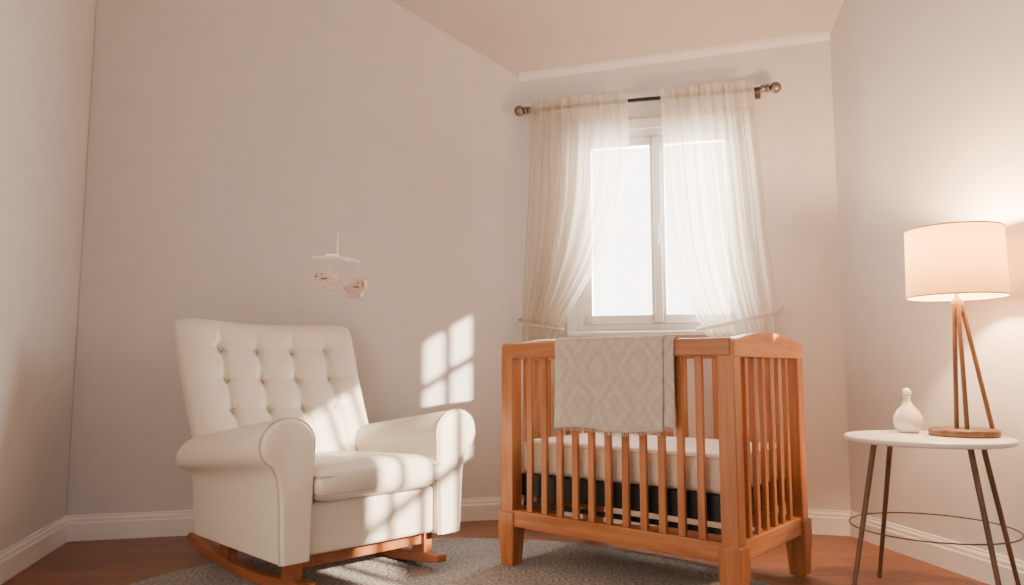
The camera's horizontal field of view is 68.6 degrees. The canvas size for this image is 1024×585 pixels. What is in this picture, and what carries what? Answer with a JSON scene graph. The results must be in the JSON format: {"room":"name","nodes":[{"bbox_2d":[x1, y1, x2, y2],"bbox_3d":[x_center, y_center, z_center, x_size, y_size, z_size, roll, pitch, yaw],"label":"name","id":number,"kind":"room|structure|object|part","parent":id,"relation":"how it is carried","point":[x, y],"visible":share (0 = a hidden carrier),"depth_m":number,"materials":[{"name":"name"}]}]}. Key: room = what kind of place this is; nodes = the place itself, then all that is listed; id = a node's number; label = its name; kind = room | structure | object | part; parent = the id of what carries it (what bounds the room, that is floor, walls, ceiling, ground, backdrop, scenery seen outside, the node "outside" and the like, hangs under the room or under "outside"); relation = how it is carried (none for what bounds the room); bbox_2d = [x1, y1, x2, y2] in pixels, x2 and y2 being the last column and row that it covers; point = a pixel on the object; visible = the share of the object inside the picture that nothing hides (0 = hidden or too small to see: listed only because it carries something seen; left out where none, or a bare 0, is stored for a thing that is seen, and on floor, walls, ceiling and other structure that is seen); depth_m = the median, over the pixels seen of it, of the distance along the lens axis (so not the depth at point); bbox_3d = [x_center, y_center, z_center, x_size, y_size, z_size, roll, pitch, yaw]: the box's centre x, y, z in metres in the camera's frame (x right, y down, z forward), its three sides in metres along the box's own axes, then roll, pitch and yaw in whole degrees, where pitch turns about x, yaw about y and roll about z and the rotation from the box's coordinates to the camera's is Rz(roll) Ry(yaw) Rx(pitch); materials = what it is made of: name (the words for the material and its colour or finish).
{"room":"bedroom","nodes":[
{"label":"bedroom","id":0,"kind":"room"},
{"bbox_2d":[0,0,96,550],"bbox_3d":[-1.821,-0.982,1.958,0.130,4.150,4.240,1,-6,-13],"label":"wall","id":1,"kind":"structure","parent":0,"point":[47,46],"depth_m":3.32,"materials":[{"name":"paint"}]},
{"bbox_2d":[0,516,67,584],"bbox_3d":[-1.737,0.968,1.727,0.022,0.124,4.140,1,-6,-13],"label":"baseboard","id":2,"kind":"structure","parent":1,"relation":"attached to","point":[17,557],"depth_m":3.28,"materials":[{"name":"paint"}]},
{"bbox_2d":[66,0,519,514],"bbox_3d":[-1.054,-0.744,4.293,2.440,4.150,0.130,1,-6,-14],"label":"wall","id":3,"kind":"structure","parent":0,"point":[215,177],"depth_m":4.17,"materials":[{"name":"paint"}]},
{"bbox_2d":[66,497,500,541],"bbox_3d":[-1.084,1.201,4.010,2.340,0.124,0.021,1,-6,-14],"label":"baseboard","id":4,"kind":"structure","parent":3,"relation":"attached to","point":[88,527],"depth_m":3.81,"materials":[{"name":"paint"}]},
{"bbox_2d":[1,520,989,584],"bbox_3d":[0.000,1.017,1.103,9.000,0.100,8.000,0,-6,0],"label":"floor","id":5,"kind":"structure","parent":0,"point":[129,561],"depth_m":3.31,"materials":[{"name":"brown wood"}]},
{"bbox_2d":[130,537,768,584],"bbox_3d":[-0.253,1.103,2.504,2.728,0.011,2.609,0,-6,0],"label":"round rug","id":6,"kind":"object","parent":5,"relation":"on","point":[469,561],"visible":0.7,"depth_m":3.15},
{"bbox_2d":[173,318,474,584],"bbox_3d":[-0.877,0.644,3.329,1.099,1.069,1.023,-6,-8,45],"label":"armchair","id":7,"kind":"object","parent":6,"relation":"on","point":[286,464],"visible":1,"depth_m":3.14,"materials":[{"name":"white fabric"}]},
{"bbox_3d":[-1.068,0.738,2.944,0.224,0.516,0.772,6,-8,-45],"label":"arm","id":8,"kind":"part","parent":7,"relation":"part of","materials":[{"name":"white fabric"}]},
{"bbox_3d":[-1.095,0.515,3.561,0.912,0.764,0.484,6,-8,-45],"label":"backrest","id":9,"kind":"part","parent":7,"relation":"part of","materials":[{"name":"white fabric"}]},
{"bbox_3d":[-0.783,0.920,3.206,0.605,0.195,0.684,6,-8,-45],"label":"seat","id":10,"kind":"part","parent":7,"relation":"part of","materials":[{"name":"white fabric"}]},
{"bbox_2d":[313,451,440,501],"bbox_3d":[-0.729,0.761,3.168,0.594,0.174,0.678,6,-8,-45],"label":"seat cushion","id":11,"kind":"object","parent":7,"relation":"on","point":[338,476],"depth_m":2.96,"materials":[{"name":"white fabric"}]},
{"bbox_3d":[-0.504,0.795,3.505,0.224,0.516,0.772,6,-8,-45],"label":"arm","id":12,"kind":"part","parent":7,"relation":"part of","materials":[{"name":"white fabric"}]},
{"bbox_2d":[498,332,811,584],"bbox_3d":[0.590,0.677,3.210,1.098,0.979,0.718,-5,-8,40],"label":"crib","id":13,"kind":"object","parent":6,"relation":"on","point":[735,480],"visible":0.87,"depth_m":2.93,"materials":[{"name":"brown wood"}]},
{"bbox_3d":[-0.002,0.633,3.298,0.066,0.785,0.066,-5,-8,40],"label":"post","id":14,"kind":"part","parent":13,"relation":"part of","materials":[{"name":"brown wood"}]},
{"bbox_3d":[0.196,0.999,3.510,0.038,0.070,0.572,-5,-8,40],"label":"rail","id":15,"kind":"part","parent":13,"relation":"part of","materials":[{"name":"brown wood"}]},
{"bbox_3d":[0.381,0.940,2.933,0.952,0.070,0.050,-5,-8,40],"label":"rail","id":16,"kind":"part","parent":13,"relation":"part of","materials":[{"name":"brown wood"}]},
{"bbox_3d":[0.379,0.226,3.003,1.060,0.065,0.056,-5,-8,40],"label":"rail","id":17,"kind":"part","parent":13,"relation":"part of","materials":[{"name":"brown wood"}]},
{"bbox_2d":[554,335,684,436],"bbox_3d":[0.410,0.366,2.957,0.547,0.388,0.108,-5,-8,40],"label":"blanket","id":18,"kind":"object","parent":13,"relation":"on","point":[615,384],"visible":0.98,"depth_m":2.90,"materials":[{"name":"beige fabric"}]},
{"bbox_3d":[0.590,0.709,3.207,0.950,0.145,0.572,-5,-8,40],"label":"mattress","id":19,"kind":"part","parent":13,"relation":"part of","materials":[{"name":"fabric"}]},
{"bbox_3d":[0.590,0.829,3.194,0.950,0.095,0.576,-5,-8,40],"label":"support frame","id":20,"kind":"part","parent":13,"relation":"part of","materials":[{"name":"metal"}]},
{"bbox_3d":[0.801,0.277,3.503,1.060,0.065,0.056,-5,-8,40],"label":"rail","id":21,"kind":"part","parent":13,"relation":"part of","materials":[{"name":"brown wood"}]},
{"bbox_3d":[0.799,0.991,3.428,0.952,0.070,0.050,-5,-8,40],"label":"rail","id":22,"kind":"part","parent":13,"relation":"part of","materials":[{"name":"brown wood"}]},
{"bbox_3d":[0.775,0.567,2.649,0.066,0.785,0.066,-5,-8,40],"label":"post","id":23,"kind":"part","parent":13,"relation":"part of","materials":[{"name":"brown wood"}]},
{"bbox_3d":[0.985,0.932,2.851,0.038,0.070,0.572,-5,-8,40],"label":"rail","id":24,"kind":"part","parent":13,"relation":"part of","materials":[{"name":"brown wood"}]},
{"bbox_3d":[1.182,0.616,3.133,0.066,0.785,0.066,-5,-8,40],"label":"post","id":25,"kind":"part","parent":13,"relation":"part of","materials":[{"name":"brown wood"}]},
{"bbox_2d":[844,430,1023,584],"bbox_3d":[1.550,0.836,2.769,0.570,0.601,0.570,-4,-7,37],"label":"side table","id":26,"kind":"object","parent":5,"relation":"on","point":[889,438],"visible":0.94,"depth_m":2.71,"materials":[{"name":"white paint"}]},
{"bbox_3d":[1.279,0.841,2.732,0.137,0.584,0.021,1,-6,-7],"label":"leg","id":27,"kind":"part","parent":26,"relation":"part of","materials":[{"name":"brown wood"}]},
{"bbox_3d":[1.511,0.872,3.038,0.021,0.584,0.137,1,-6,-9],"label":"leg","id":28,"kind":"part","parent":26,"relation":"part of","materials":[{"name":"brown wood"}]},
{"bbox_2d":[893,388,923,432],"bbox_3d":[1.565,0.466,2.968,0.108,0.175,0.108,0,-6,0],"label":"bottle vase","id":29,"kind":"object","parent":26,"relation":"on","point":[906,419],"visible":1,"depth_m":2.93,"materials":[{"name":"white ceramic"}]},
{"bbox_2d":[903,221,1011,438],"bbox_3d":[1.704,0.147,2.860,0.350,0.788,0.350,0,-6,0],"label":"table lamp","id":30,"kind":"object","parent":26,"relation":"on","point":[957,262],"visible":1,"depth_m":2.77,"materials":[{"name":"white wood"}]},
{"bbox_3d":[1.680,0.277,2.843,0.037,0.475,0.017,1,-6,-8],"label":"leg","id":31,"kind":"part","parent":30,"relation":"part of","materials":[{"name":"brown wood"}]},
{"bbox_3d":[1.704,-0.113,2.886,0.344,0.260,0.344,0,-6,0],"label":"lamp shade","id":32,"kind":"part","parent":30,"relation":"part of","materials":[{"name":"fabric"}]},
{"bbox_3d":[1.689,0.274,2.812,0.017,0.475,0.064,-3,-6,24],"label":"leg","id":33,"kind":"part","parent":30,"relation":"part of","materials":[{"name":"brown wood"}]},
{"bbox_3d":[1.757,0.276,2.835,0.096,0.476,0.017,-1,-6,13],"label":"leg","id":34,"kind":"part","parent":30,"relation":"part of","materials":[{"name":"brown wood"}]},
{"bbox_3d":[1.589,0.817,2.499,0.021,0.584,0.137,1,-6,-9],"label":"leg","id":35,"kind":"part","parent":26,"relation":"part of","materials":[{"name":"brown wood"}]},
{"bbox_3d":[1.823,0.847,2.794,0.137,0.584,0.021,1,-6,-6],"label":"leg","id":36,"kind":"part","parent":26,"relation":"part of","materials":[{"name":"brown wood"}]},
{"bbox_2d":[391,0,843,75],"bbox_3d":[-0.918,-2.284,1.247,6.300,1.738,7.330,-2,-6,15],"label":"ceiling","id":37,"kind":"structure","parent":0,"point":[520,36],"depth_m":4.30,"materials":[{"name":"paint"}]},
{"bbox_2d":[312,28,366,298],"bbox_3d":[-0.757,-1.338,3.418,0.230,2.745,0.172,2,-6,-20],"label":"mobile","id":38,"kind":"object","parent":37,"relation":"hanging from","point":[327,281],"visible":1,"depth_m":3.25},
{"bbox_3d":[-0.775,-0.146,3.302,0.214,0.034,0.027,0,-6,2],"label":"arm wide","id":39,"kind":"part","parent":38,"relation":"part of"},
{"bbox_2d":[520,40,850,510],"bbox_3d":[0.912,-0.191,4.286,1.759,3.050,0.130,-2,-6,15],"label":"wall","id":40,"kind":"structure","parent":0,"point":[795,124],"depth_m":4.09,"materials":[{"name":"paint"}]},
{"bbox_2d":[566,117,661,331],"bbox_3d":[0.826,-0.396,4.254,1.060,1.230,0.017,-2,-6,15],"label":"window frame","id":41,"kind":"structure","parent":40,"relation":"attached to","point":[654,122],"depth_m":4.32,"materials":[{"name":"paint"}]},
{"bbox_2d":[567,330,706,337],"bbox_3d":[0.834,0.234,4.217,1.040,0.030,0.160,-2,-6,15],"label":"sill","id":42,"kind":"structure","parent":40,"relation":"attached to","point":[683,332],"depth_m":4.18,"materials":[{"name":"paint"}]},
{"bbox_2d":[577,129,700,331],"bbox_3d":[0.834,-0.363,4.278,0.940,1.170,0.120,-2,-6,15],"label":"window","id":43,"kind":"structure","parent":40,"relation":"in","point":[582,327],"depth_m":4.27,"materials":[{"name":"paint"}]},
{"bbox_3d":[0.836,-0.362,4.288,0.850,1.080,0.050,-2,-6,15],"label":"casement sashes","id":44,"kind":"part","parent":43,"relation":"part of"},
{"bbox_3d":[0.822,-0.333,4.231,0.016,0.120,0.028,-2,-6,15],"label":"handle","id":45,"kind":"part","parent":43,"relation":"part of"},
{"bbox_3d":[0.829,-0.365,4.263,0.044,1.070,0.032,-2,-6,15],"label":"meeting stile","id":46,"kind":"part","parent":43,"relation":"part of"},
{"bbox_2d":[514,82,780,115],"bbox_3d":[0.746,-1.095,4.295,1.502,0.062,0.115,-2,-6,15],"label":"curtain rod","id":47,"kind":"object","parent":40,"relation":"attached to","point":[775,87],"visible":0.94,"depth_m":4.24,"materials":[{"name":"metal"}]},
{"bbox_2d":[517,91,628,499],"bbox_3d":[0.347,0.011,4.275,0.668,2.306,0.142,-2,-6,15],"label":"sheer curtain","id":48,"kind":"object","parent":47,"relation":"hanging from","point":[578,163],"visible":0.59,"depth_m":4.30,"materials":[{"name":"fabric"}]},
{"bbox_2d":[660,79,785,511],"bbox_3d":[1.147,-0.011,4.062,0.627,2.306,0.142,-2,-6,15],"label":"sheer curtain","id":49,"kind":"object","parent":47,"relation":"hanging from","point":[714,188],"visible":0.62,"depth_m":4.08,"materials":[{"name":"fabric"}]},
{"bbox_3d":[1.367,-1.104,4.182,0.036,0.055,0.011,-2,-6,15],"label":"plate","id":50,"kind":"part","parent":47,"relation":"part of","materials":[{"name":"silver metal"}]},
{"bbox_3d":[1.371,-1.115,4.101,0.042,0.042,0.042,-2,-6,15],"label":"knob","id":51,"kind":"part","parent":47,"relation":"part of","materials":[{"name":"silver metal"}]},
{"bbox_2d":[519,31,829,80],"bbox_3d":[0.893,-1.364,4.334,1.759,0.112,0.019,-2,-6,15],"label":"trim","id":52,"kind":"structure","parent":40,"relation":"attached to","point":[825,35],"depth_m":4.31,"materials":[{"name":"paint"}]},
{"bbox_2d":[522,500,849,535],"bbox_3d":[0.893,1.207,4.072,1.759,0.124,0.019,-2,-6,15],"label":"baseboard","id":53,"kind":"structure","parent":40,"relation":"attached to","point":[824,522],"depth_m":3.88,"materials":[{"name":"paint"}]},
{"bbox_2d":[830,0,1023,561],"bbox_3d":[2.410,-2.034,0.999,0.131,6.050,6.730,1,-6,-11],"label":"wall","id":54,"kind":"structure","parent":0,"point":[928,95],"depth_m":3.36,"materials":[{"name":"paint"}]},
{"bbox_2d":[850,511,1023,584],"bbox_3d":[2.340,0.861,0.675,0.018,0.124,6.500,1,-6,-11],"label":"baseboard","id":55,"kind":"structure","parent":54,"relation":"attached to","point":[972,562],"depth_m":3.23,"materials":[{"name":"paint"}]}
]}

